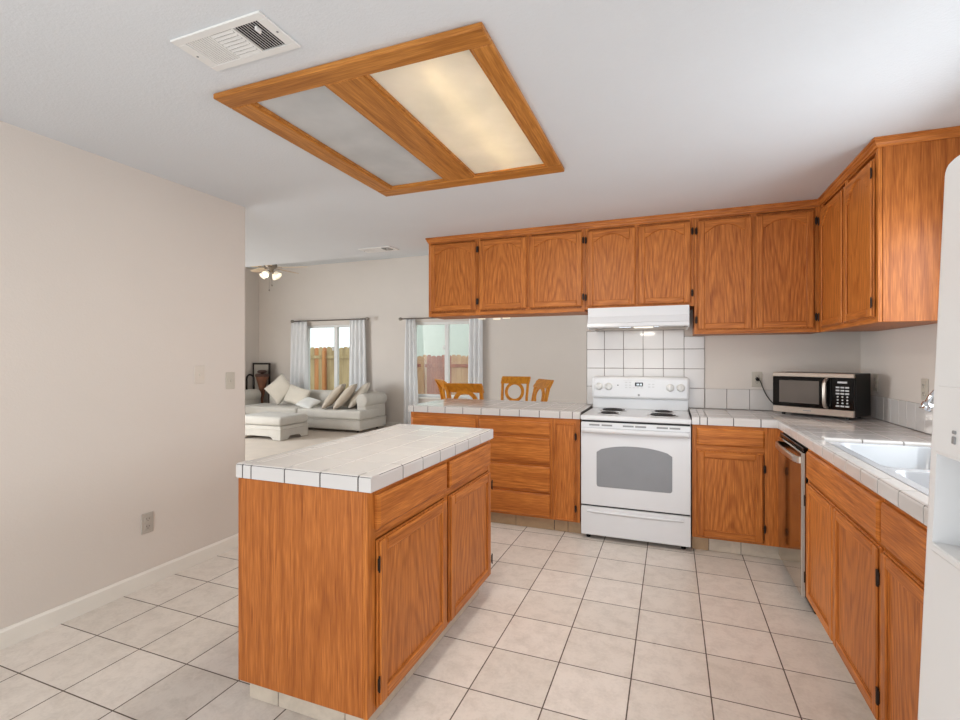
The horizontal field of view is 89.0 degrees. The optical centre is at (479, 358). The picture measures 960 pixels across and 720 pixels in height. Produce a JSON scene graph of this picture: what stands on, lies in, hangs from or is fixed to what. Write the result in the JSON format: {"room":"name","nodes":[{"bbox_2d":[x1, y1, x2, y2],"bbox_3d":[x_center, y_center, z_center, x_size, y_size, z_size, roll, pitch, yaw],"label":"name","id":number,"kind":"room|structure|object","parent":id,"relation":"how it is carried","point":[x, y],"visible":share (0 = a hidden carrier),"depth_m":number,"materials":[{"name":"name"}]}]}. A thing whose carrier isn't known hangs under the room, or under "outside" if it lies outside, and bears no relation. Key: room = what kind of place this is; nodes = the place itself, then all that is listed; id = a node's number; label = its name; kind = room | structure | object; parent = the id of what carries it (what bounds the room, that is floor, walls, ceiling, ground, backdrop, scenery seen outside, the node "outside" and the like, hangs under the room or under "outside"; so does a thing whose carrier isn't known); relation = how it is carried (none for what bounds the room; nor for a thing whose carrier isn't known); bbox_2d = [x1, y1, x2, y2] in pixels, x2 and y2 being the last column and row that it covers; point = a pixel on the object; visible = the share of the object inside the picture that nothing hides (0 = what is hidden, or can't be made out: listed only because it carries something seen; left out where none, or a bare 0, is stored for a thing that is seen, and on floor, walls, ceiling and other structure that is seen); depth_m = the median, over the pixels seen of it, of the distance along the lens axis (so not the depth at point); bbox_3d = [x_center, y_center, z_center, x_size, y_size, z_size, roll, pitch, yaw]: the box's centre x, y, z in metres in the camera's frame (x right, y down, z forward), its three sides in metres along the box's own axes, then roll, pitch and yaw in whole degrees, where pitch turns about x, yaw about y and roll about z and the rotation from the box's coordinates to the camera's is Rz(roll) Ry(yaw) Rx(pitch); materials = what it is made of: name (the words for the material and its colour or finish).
{"room":"kitchen","nodes":[
{"label":"kitchen","id":0,"kind":"room"},
{"bbox_2d":[0,121,244,628],"bbox_3d":[-2.748,0.123,1.073,0.130,2.440,5.398,0,0,21],"label":"wall","id":1,"kind":"structure","parent":0,"point":[118,280],"depth_m":2.69,"materials":[{"name":"beige paint"}]},
{"bbox_2d":[0,534,237,649],"bbox_3d":[-2.745,1.298,1.080,0.158,0.090,5.412,0,0,21],"label":"baseboard","id":2,"kind":"structure","parent":1,"relation":"attached to","point":[15,633],"depth_m":2.67,"materials":[{"name":"white paint"}]},
{"bbox_2d":[141,511,152,534],"bbox_3d":[-1.964,0.973,2.885,0.009,0.118,0.072,0,0,21],"label":"wall outlet","id":3,"kind":"object","parent":1,"relation":"attached to","point":[147,518],"visible":1,"depth_m":2.88,"materials":[{"name":"beige plastic"}]},
{"bbox_2d":[226,372,234,388],"bbox_3d":[-1.748,0.158,3.428,0.016,0.118,0.075,0,0,21],"label":"light switch","id":4,"kind":"object","parent":1,"relation":"attached to","point":[230,376],"visible":1,"depth_m":3.43,"materials":[{"name":"white plastic"}]},
{"bbox_2d":[245,267,258,389],"bbox_3d":[-6.138,-0.307,7.930,0.190,3.300,6.300,0,0,21],"label":"wall","id":5,"kind":"structure","parent":0,"point":[251,278],"depth_m":10.64,"materials":[{"name":"beige paint"}]},
{"bbox_2d":[245,426,389,460],"bbox_3d":[-1.350,1.401,6.541,10.120,0.124,5.400,0,0,21],"label":"carpet","id":6,"kind":"object","parent":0,"point":[256,447],"depth_m":7.85,"materials":[{"name":"beige carpet"}]},
{"bbox_2d":[246,374,254,389],"bbox_3d":[-4.890,0.837,10.395,0.239,1.005,0.040,0,0,21],"label":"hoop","id":7,"kind":"object","parent":6,"relation":"on","point":[252,375],"visible":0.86,"depth_m":10.38},
{"bbox_2d":[253,363,270,402],"bbox_3d":[-4.724,0.721,10.561,0.480,1.236,0.030,0,0,21],"label":"metal stand","id":8,"kind":"object","parent":6,"relation":"on","point":[256,366],"visible":0.47,"depth_m":10.53,"materials":[{"name":"black metal"}]},
{"bbox_2d":[255,370,268,402],"bbox_3d":[-4.611,0.792,10.340,0.280,1.094,0.280,0,0,21],"label":"vase","id":9,"kind":"object","parent":6,"relation":"on","point":[262,378],"visible":0.85,"depth_m":10.27,"materials":[{"name":"brown ceramic"}]},
{"bbox_2d":[245,412,307,440],"bbox_3d":[-3.535,1.146,8.340,0.960,0.375,0.660,0,0,21],"label":"ottoman","id":10,"kind":"object","parent":6,"relation":"on","point":[279,426],"visible":0.88,"depth_m":8.06,"materials":[{"name":"grey fabric"}]},
{"bbox_2d":[245,412,307,425],"bbox_3d":[-3.535,1.033,8.340,0.960,0.149,0.660,0,0,21],"label":"cushion","id":11,"kind":"object","parent":10,"relation":"on","point":[261,418],"depth_m":8.10,"materials":[{"name":"grey fabric"}]},
{"bbox_2d":[245,389,386,432],"bbox_3d":[-3.419,0.991,9.584,3.210,0.696,0.880,0,0,21],"label":"sectional sofa","id":12,"kind":"object","parent":6,"relation":"on","point":[369,411],"visible":0.66,"depth_m":9.02,"materials":[{"name":"grey fabric"}]},
{"bbox_2d":[245,403,301,413],"bbox_3d":[-3.974,1.019,9.661,1.400,0.172,0.620,0,0,21],"label":"seat cushion","id":13,"kind":"object","parent":12,"relation":"on","point":[262,407],"depth_m":9.43,"materials":[{"name":"grey fabric"}]},
{"bbox_2d":[264,374,290,404],"bbox_3d":[-4.009,0.623,9.793,0.648,0.635,0.208,0,0,6],"label":"throw pillow","id":14,"kind":"object","parent":12,"relation":"on","point":[278,389],"visible":0.88,"depth_m":9.72,"materials":[{"name":"beige fabric"}]},
{"bbox_2d":[283,384,310,403],"bbox_3d":[-3.586,0.738,9.584,0.615,0.443,0.207,0,0,26],"label":"throw pillow","id":15,"kind":"object","parent":12,"relation":"on","point":[295,394],"visible":0.8,"depth_m":9.52,"materials":[{"name":"beige fabric"}]},
{"bbox_2d":[295,397,321,407],"bbox_3d":[-3.262,0.853,9.286,0.454,0.202,0.270,0,0,35],"label":"throw pillow","id":16,"kind":"object","parent":12,"relation":"on","point":[308,402],"visible":0.97,"depth_m":9.21,"materials":[{"name":"white fabric"}]},
{"bbox_2d":[322,384,345,408],"bbox_3d":[-2.715,0.703,9.093,0.382,0.444,0.480,0,0,-7],"label":"throw pillow","id":17,"kind":"object","parent":12,"relation":"on","point":[333,396],"visible":0.94,"depth_m":8.89,"materials":[{"name":"beige fabric"}]},
{"bbox_2d":[297,405,378,419],"bbox_3d":[-2.652,1.019,9.144,1.420,0.172,0.620,0,0,21],"label":"seat cushion","id":18,"kind":"object","parent":12,"relation":"on","point":[315,413],"depth_m":8.88,"materials":[{"name":"grey fabric"}]},
{"bbox_2d":[333,383,357,408],"bbox_3d":[-2.484,0.703,9.024,0.382,0.444,0.480,0,0,-7],"label":"throw pillow","id":19,"kind":"object","parent":12,"relation":"on","point":[348,392],"visible":1,"depth_m":8.83,"materials":[{"name":"beige fabric"}]},
{"bbox_2d":[348,382,369,407],"bbox_3d":[-2.251,0.688,9.127,0.370,0.457,0.480,0,0,-9],"label":"throw pillow","id":20,"kind":"object","parent":12,"relation":"on","point":[364,388],"visible":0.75,"depth_m":8.92,"materials":[{"name":"beige fabric"}]},
{"bbox_2d":[434,379,451,398],"bbox_3d":[-0.271,0.808,6.438,0.575,1.061,0.452,0,0,-19],"label":"dining chair","id":21,"kind":"object","parent":6,"relation":"on","point":[440,383],"visible":0.19,"depth_m":6.48,"materials":[{"name":"brown wood"}]},
{"bbox_2d":[444,383,483,399],"bbox_3d":[-0.101,0.808,5.636,0.452,1.061,0.575,0,0,19],"label":"dining chair","id":22,"kind":"object","parent":6,"relation":"on","point":[470,389],"visible":0.22,"depth_m":5.41,"materials":[{"name":"brown wood"}]},
{"bbox_2d":[501,376,530,400],"bbox_3d":[0.455,0.808,7.175,0.452,1.061,0.575,0,0,21],"label":"dining chair","id":23,"kind":"object","parent":6,"relation":"on","point":[510,380],"visible":0.43,"depth_m":7.36,"materials":[{"name":"brown wood"}]},
{"bbox_2d":[531,379,553,401],"bbox_3d":[0.600,0.808,6.304,0.575,1.061,0.452,0,0,-17],"label":"dining chair","id":24,"kind":"object","parent":6,"relation":"on","point":[542,384],"visible":0.34,"depth_m":6.29,"materials":[{"name":"brown wood"}]},
{"bbox_2d":[248,251,428,268],"bbox_3d":[-1.041,-2.007,7.333,10.120,0.100,4.000,0,0,21],"label":"ceiling","id":25,"kind":"structure","parent":0,"point":[420,253],"depth_m":9.69,"materials":[{"name":"white paint"}]},
{"bbox_2d":[250,264,298,290],"bbox_3d":[-3.630,-1.561,8.564,1.248,0.790,1.202,0,0,21],"label":"ceiling fan","id":26,"kind":"object","parent":25,"relation":"hanging from","point":[265,274],"visible":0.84,"depth_m":8.49,"materials":[{"name":"white glass"}]},
{"bbox_2d":[478,317,509,319],"bbox_3d":[0.168,-1.237,6.393,0.446,1.438,0.433,0,0,21],"label":"chandelier","id":27,"kind":"object","parent":25,"relation":"hanging from","point":[508,317],"visible":0.09,"depth_m":6.46,"materials":[{"name":"silver metal"}]},
{"bbox_2d":[259,255,585,422],"bbox_3d":[-0.340,-0.307,9.126,10.120,3.300,0.150,0,0,21],"label":"wall","id":28,"kind":"structure","parent":0,"point":[383,291],"depth_m":9.59,"materials":[{"name":"beige paint"}]},
{"bbox_2d":[307,325,349,389],"bbox_3d":[-3.093,0.043,10.143,1.370,1.460,0.140,0,0,21],"label":"window","id":29,"kind":"structure","parent":28,"relation":"in","point":[335,348],"depth_m":10.11,"materials":[{"name":"white plastic"}]},
{"bbox_2d":[290,317,368,322],"bbox_3d":[-3.057,-0.771,10.002,1.944,0.064,0.196,0,0,21],"label":"curtain rod","id":30,"kind":"object","parent":28,"relation":"attached to","point":[366,318],"visible":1,"depth_m":9.91,"materials":[{"name":"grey metal"}]},
{"bbox_2d":[290,320,307,388],"bbox_3d":[-3.857,0.261,10.304,0.510,2.105,0.082,0,0,21],"label":"curtain","id":31,"kind":"object","parent":30,"relation":"hanging from","point":[298,353],"visible":0.6,"depth_m":10.28,"materials":[{"name":"white fabric"}]},
{"bbox_2d":[349,318,366,390],"bbox_3d":[-2.441,0.261,9.752,0.450,2.105,0.082,0,0,21],"label":"curtain","id":32,"kind":"object","parent":30,"relation":"hanging from","point":[357,348],"visible":0.58,"depth_m":9.74,"materials":[{"name":"white fabric"}]},
{"bbox_2d":[383,422,403,425],"bbox_3d":[-0.343,1.298,9.039,9.796,0.090,0.014,0,0,21],"label":"baseboard","id":33,"kind":"structure","parent":28,"relation":"attached to","point":[387,423],"depth_m":9.57,"materials":[{"name":"white paint"}]},
{"bbox_2d":[399,317,432,320],"bbox_3d":[-0.654,-0.747,9.062,1.884,0.064,0.196,0,0,21],"label":"curtain rod","id":34,"kind":"object","parent":28,"relation":"attached to","point":[400,318],"visible":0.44,"depth_m":9.21,"materials":[{"name":"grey metal"}]},
{"bbox_2d":[404,319,417,423],"bbox_3d":[-1.328,0.273,9.316,0.340,2.080,0.084,0,0,21],"label":"curtain","id":35,"kind":"object","parent":34,"relation":"hanging from","point":[410,359],"visible":0.81,"depth_m":9.31,"materials":[{"name":"white fabric"}]},
{"bbox_2d":[468,318,482,398],"bbox_3d":[-0.099,0.273,8.835,0.300,2.080,0.084,0,0,21],"label":"curtain","id":36,"kind":"object","parent":34,"relation":"hanging from","point":[475,352],"visible":0.45,"depth_m":8.83,"materials":[{"name":"white fabric"}]},
{"bbox_2d":[415,321,468,398],"bbox_3d":[-0.695,0.043,9.205,1.360,1.460,0.140,0,0,21],"label":"window","id":37,"kind":"structure","parent":28,"relation":"in","point":[447,324],"depth_m":9.19,"materials":[{"name":"white plastic"}]},
{"bbox_2d":[0,522,875,719],"bbox_3d":[-3.071,1.403,2.141,10.120,0.120,7.150,0,0,21],"label":"floor","id":38,"kind":"structure","parent":0,"point":[562,625],"depth_m":2.23,"materials":[{"name":"tile"}]},
{"bbox_2d":[238,440,492,719],"bbox_3d":[-0.427,0.902,2.343,0.616,0.881,1.217,0,0,21],"label":"base cabinet","id":39,"kind":"object","parent":38,"relation":"on","point":[343,595],"visible":0.95,"depth_m":1.82,"materials":[{"name":"brown wood"}]},
{"bbox_2d":[236,424,492,492],"bbox_3d":[-0.433,0.432,2.345,0.612,0.054,1.229,0,0,21],"label":"countertop","id":40,"kind":"structure","parent":39,"relation":"on","point":[371,461],"depth_m":2.01,"materials":[{"name":"white tile"}]},
{"bbox_2d":[411,412,477,427],"bbox_3d":[-0.178,0.902,4.430,0.622,0.881,0.758,0,0,21],"label":"base cabinet","id":41,"kind":"object","parent":38,"relation":"on","point":[417,418],"visible":0.12,"depth_m":4.08,"materials":[{"name":"brown wood"}]},
{"bbox_2d":[408,398,591,418],"bbox_3d":[0.207,0.432,4.300,1.470,0.054,0.779,0,0,21],"label":"countertop","id":42,"kind":"structure","parent":41,"relation":"on","point":[565,410],"depth_m":4.08,"materials":[{"name":"white tile"}]},
{"bbox_2d":[478,415,554,529],"bbox_3d":[0.403,0.902,4.206,0.618,0.881,0.752,0,0,21],"label":"base cabinet","id":43,"kind":"object","parent":38,"relation":"on","point":[521,465],"visible":0.67,"depth_m":3.84,"materials":[{"name":"brown wood"}]},
{"bbox_2d":[553,418,581,533],"bbox_3d":[0.762,0.902,3.987,0.206,0.881,0.618,0,0,21],"label":"base cabinet","id":44,"kind":"object","parent":38,"relation":"on","point":[567,503],"visible":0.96,"depth_m":3.71,"materials":[{"name":"brown wood"}]},
{"bbox_2d":[581,376,691,548],"bbox_3d":[1.212,0.748,3.778,0.766,1.190,0.664,0,0,21],"label":"electric range","id":45,"kind":"object","parent":38,"relation":"on","point":[636,433],"visible":1,"depth_m":3.54,"materials":[{"name":"white metal"}]},
{"bbox_2d":[581,408,691,424],"bbox_3d":[1.217,0.441,3.795,0.762,0.036,0.626,0,0,21],"label":"cooktop","id":46,"kind":"object","parent":45,"relation":"in","point":[615,416],"depth_m":3.60,"materials":[{"name":"white metal"}]},
{"bbox_2d":[623,380,653,387],"bbox_3d":[1.303,0.216,4.005,0.250,0.062,0.002,0,0,21],"label":"control panel","id":47,"kind":"object","parent":45,"relation":"attached to","point":[626,383],"depth_m":4.01,"materials":[{"name":"white plastic"}]},
{"bbox_2d":[691,423,782,559],"bbox_3d":[1.831,0.902,3.548,0.553,0.881,0.698,0,0,21],"label":"base cabinet","id":48,"kind":"object","parent":38,"relation":"on","point":[734,469],"visible":0.96,"depth_m":3.30,"materials":[{"name":"brown wood"}]},
{"bbox_2d":[775,432,815,613],"bbox_3d":[2.059,0.907,2.750,0.649,0.871,0.594,0,0,21],"label":"dishwasher","id":49,"kind":"object","parent":38,"relation":"on","point":[792,479],"visible":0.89,"depth_m":2.74,"materials":[{"name":"silver metal"}]},
{"bbox_2d":[804,448,885,719],"bbox_3d":[1.806,0.902,1.984,0.634,0.881,0.989,0,0,21],"label":"base cabinet","id":50,"kind":"object","parent":38,"relation":"on","point":[844,546],"visible":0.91,"depth_m":1.96,"materials":[{"name":"brown wood"}]},
{"bbox_2d":[689,408,931,525],"bbox_3d":[1.675,0.426,2.335,1.149,0.066,3.079,0,0,21],"label":"countertop","id":51,"kind":"structure","parent":50,"relation":"on","point":[812,431],"depth_m":2.59,"materials":[{"name":"white tile"}]},
{"bbox_2d":[755,372,870,419],"bbox_3d":[2.303,0.252,3.485,0.308,0.302,0.696,0,0,-33],"label":"microwave","id":52,"kind":"object","parent":51,"relation":"on","point":[848,395],"visible":1,"depth_m":3.29,"materials":[{"name":"black plastic"}]},
{"bbox_2d":[827,441,930,495],"bbox_3d":[1.691,0.494,1.747,0.451,0.170,1.242,0,0,21],"label":"sink","id":53,"kind":"object","parent":51,"relation":"in","point":[910,465],"visible":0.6,"depth_m":2.25,"materials":[{"name":"white ceramic"}]},
{"bbox_2d":[919,390,933,411],"bbox_3d":[1.799,0.236,1.704,0.381,0.337,0.176,0,0,21],"label":"faucet","id":54,"kind":"object","parent":51,"relation":"on","point":[927,405],"visible":0.41,"depth_m":1.81,"materials":[{"name":"silver metal"}]},
{"bbox_2d":[876,500,926,719],"bbox_3d":[1.488,0.902,1.173,0.634,0.881,0.769,0,0,21],"label":"base cabinet","id":55,"kind":"object","parent":38,"relation":"on","point":[901,577],"visible":0.62,"depth_m":1.50,"materials":[{"name":"brown wood"}]},
{"bbox_2d":[918,155,959,719],"bbox_3d":[1.029,0.488,0.369,0.897,1.710,0.907,0,0,21],"label":"refrigerator","id":56,"kind":"object","parent":38,"relation":"on","point":[939,683],"visible":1,"depth_m":0.88,"materials":[{"name":"white metal"}]},
{"bbox_2d":[0,0,959,266],"bbox_3d":[-3.071,-1.157,2.141,10.120,0.120,7.150,0,0,21],"label":"ceiling","id":57,"kind":"structure","parent":0,"point":[645,107],"depth_m":2.06,"materials":[{"name":"white paint"}]},
{"bbox_2d":[170,10,300,70],"bbox_3d":[-0.848,-1.086,1.697,0.401,0.020,0.189,0,0,21],"label":"ceiling vent","id":58,"kind":"object","parent":57,"relation":"in","point":[249,37],"visible":1,"depth_m":1.69,"materials":[{"name":"white plastic"}]},
{"bbox_2d":[358,246,398,252],"bbox_3d":[-1.019,-1.086,4.917,0.370,0.020,0.185,0,0,21],"label":"ceiling vent","id":59,"kind":"object","parent":57,"relation":"in","point":[383,248],"visible":1,"depth_m":4.90,"materials":[{"name":"white plastic"}]},
{"bbox_2d":[213,22,563,196],"bbox_3d":[-0.309,-1.148,2.418,1.194,0.150,1.321,0,0,21],"label":"ceiling light","id":60,"kind":"object","parent":57,"relation":"attached to","point":[442,110],"visible":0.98,"depth_m":2.17,"materials":[{"name":"brown wood"}]},
{"bbox_2d":[429,239,488,319],"bbox_3d":[-0.188,-0.736,4.529,0.491,0.718,0.348,0,0,21],"label":"upper cabinet","id":61,"kind":"object","parent":57,"relation":"attached to","point":[453,265],"visible":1,"depth_m":4.38,"materials":[{"name":"brown wood"}]},
{"bbox_2d":[586,309,860,410],"bbox_3d":[1.937,0.123,3.952,2.110,2.440,0.120,0,0,21],"label":"wall","id":62,"kind":"structure","parent":0,"point":[730,360],"depth_m":3.77,"materials":[{"name":"beige paint"}]},
{"bbox_2d":[477,229,587,317],"bbox_3d":[0.470,-0.736,4.272,0.936,0.718,0.348,0,0,21],"label":"upper cabinet","id":63,"kind":"object","parent":62,"relation":"attached to","point":[536,274],"visible":0.99,"depth_m":4.12,"materials":[{"name":"brown wood"}]},
{"bbox_2d":[587,305,688,331],"bbox_3d":[1.259,-0.309,3.881,0.731,0.161,0.478,0,0,21],"label":"range hood","id":64,"kind":"object","parent":62,"relation":"attached to","point":[670,316],"visible":1,"depth_m":3.69,"materials":[{"name":"white metal"}]},
{"bbox_2d":[585,218,693,310],"bbox_3d":[1.284,-0.744,3.954,0.809,0.703,0.348,0,0,21],"label":"upper cabinet","id":65,"kind":"object","parent":62,"relation":"attached to","point":[651,263],"visible":0.98,"depth_m":3.79,"materials":[{"name":"brown wood"}]},
{"bbox_2d":[587,329,704,407],"bbox_3d":[1.370,0.085,4.102,0.938,0.637,0.011,0,0,21],"label":"tile backsplash","id":66,"kind":"structure","parent":62,"relation":"attached to","point":[639,353],"depth_m":4.08,"materials":[{"name":"white tile"}]},
{"bbox_2d":[705,389,772,410],"bbox_3d":[2.284,0.324,3.745,1.018,0.158,0.011,0,0,21],"label":"tile backsplash","id":67,"kind":"structure","parent":62,"relation":"attached to","point":[743,399],"depth_m":3.83,"materials":[{"name":"white tile"}]},
{"bbox_2d":[693,206,819,335],"bbox_3d":[2.043,-0.638,3.657,0.818,0.916,0.348,0,0,21],"label":"upper cabinet","id":68,"kind":"object","parent":62,"relation":"attached to","point":[756,273],"visible":0.95,"depth_m":3.50,"materials":[{"name":"brown wood"}]},
{"bbox_2d":[425,126,959,243],"bbox_3d":[1.127,-1.073,3.754,3.632,0.045,0.985,0,0,40],"label":"crown molding","id":69,"kind":"structure","parent":68,"relation":"attached to","point":[949,132],"depth_m":3.51,"materials":[{"name":"brown wood"}]},
{"bbox_2d":[752,372,761,386],"bbox_3d":[2.153,0.165,3.798,0.072,0.118,0.009,0,0,21],"label":"wall outlet","id":70,"kind":"object","parent":62,"relation":"attached to","point":[755,383],"visible":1,"depth_m":3.79,"materials":[{"name":"white plastic"}]},
{"bbox_2d":[861,323,936,434],"bbox_3d":[2.278,-0.307,2.116,0.130,3.300,11.000,0,0,21],"label":"wall","id":71,"kind":"structure","parent":0,"point":[900,357],"depth_m":2.93,"materials":[{"name":"beige paint"}]},
{"bbox_2d":[873,374,877,391],"bbox_3d":[2.661,0.165,3.287,0.009,0.118,0.072,0,0,21],"label":"wall outlet","id":72,"kind":"object","parent":71,"relation":"attached to","point":[875,376],"visible":1,"depth_m":3.28,"materials":[{"name":"white plastic"}]},
{"bbox_2d":[818,137,959,331],"bbox_3d":[2.310,-0.638,2.860,0.348,0.916,1.025,0,0,21],"label":"upper cabinet","id":73,"kind":"object","parent":71,"relation":"attached to","point":[881,229],"visible":0.96,"depth_m":2.43,"materials":[{"name":"brown wood"}]},
{"bbox_2d":[869,395,932,434],"bbox_3d":[2.203,0.327,2.122,0.010,0.152,3.067,0,0,21],"label":"tile backsplash","id":74,"kind":"structure","parent":71,"relation":"attached to","point":[907,414],"depth_m":2.89,"materials":[{"name":"white tile"}]},
{"bbox_2d":[921,379,927,400],"bbox_3d":[2.413,0.171,2.653,0.009,0.118,0.072,0,0,21],"label":"wall outlet","id":75,"kind":"object","parent":71,"relation":"attached to","point":[924,382],"visible":0.98,"depth_m":2.65,"materials":[{"name":"beige plastic"}]},
{"label":"outside","id":76,"kind":"structure","parent":0,"visible":0},
{"bbox_3d":[-1.378,1.493,21.187,42.000,0.100,21.540,0,0,21],"label":"ground","id":77,"kind":"structure","parent":76,"visible":0},
{"bbox_2d":[310,347,348,389],"bbox_3d":[-6.059,0.554,14.773,6.954,1.779,0.142,0,0,21],"label":"wooden fence","id":78,"kind":"object","parent":77,"relation":"on","point":[321,359],"visible":0.17,"depth_m":14.15,"materials":[{"name":"brown wood"}]},
{"bbox_2d":[417,355,467,394],"bbox_3d":[0.069,0.673,13.020,5.444,1.540,0.142,0,0,21],"label":"wooden fence","id":79,"kind":"object","parent":77,"relation":"on","point":[429,368],"visible":0.16,"depth_m":13.56,"materials":[{"name":"brown wood"}]},
{"bbox_2d":[417,324,468,356],"bbox_3d":[3.365,-2.207,21.233,12.800,7.300,6.800,0,0,21],"label":"house","id":80,"kind":"structure","parent":77,"relation":"on","point":[430,338],"depth_m":19.96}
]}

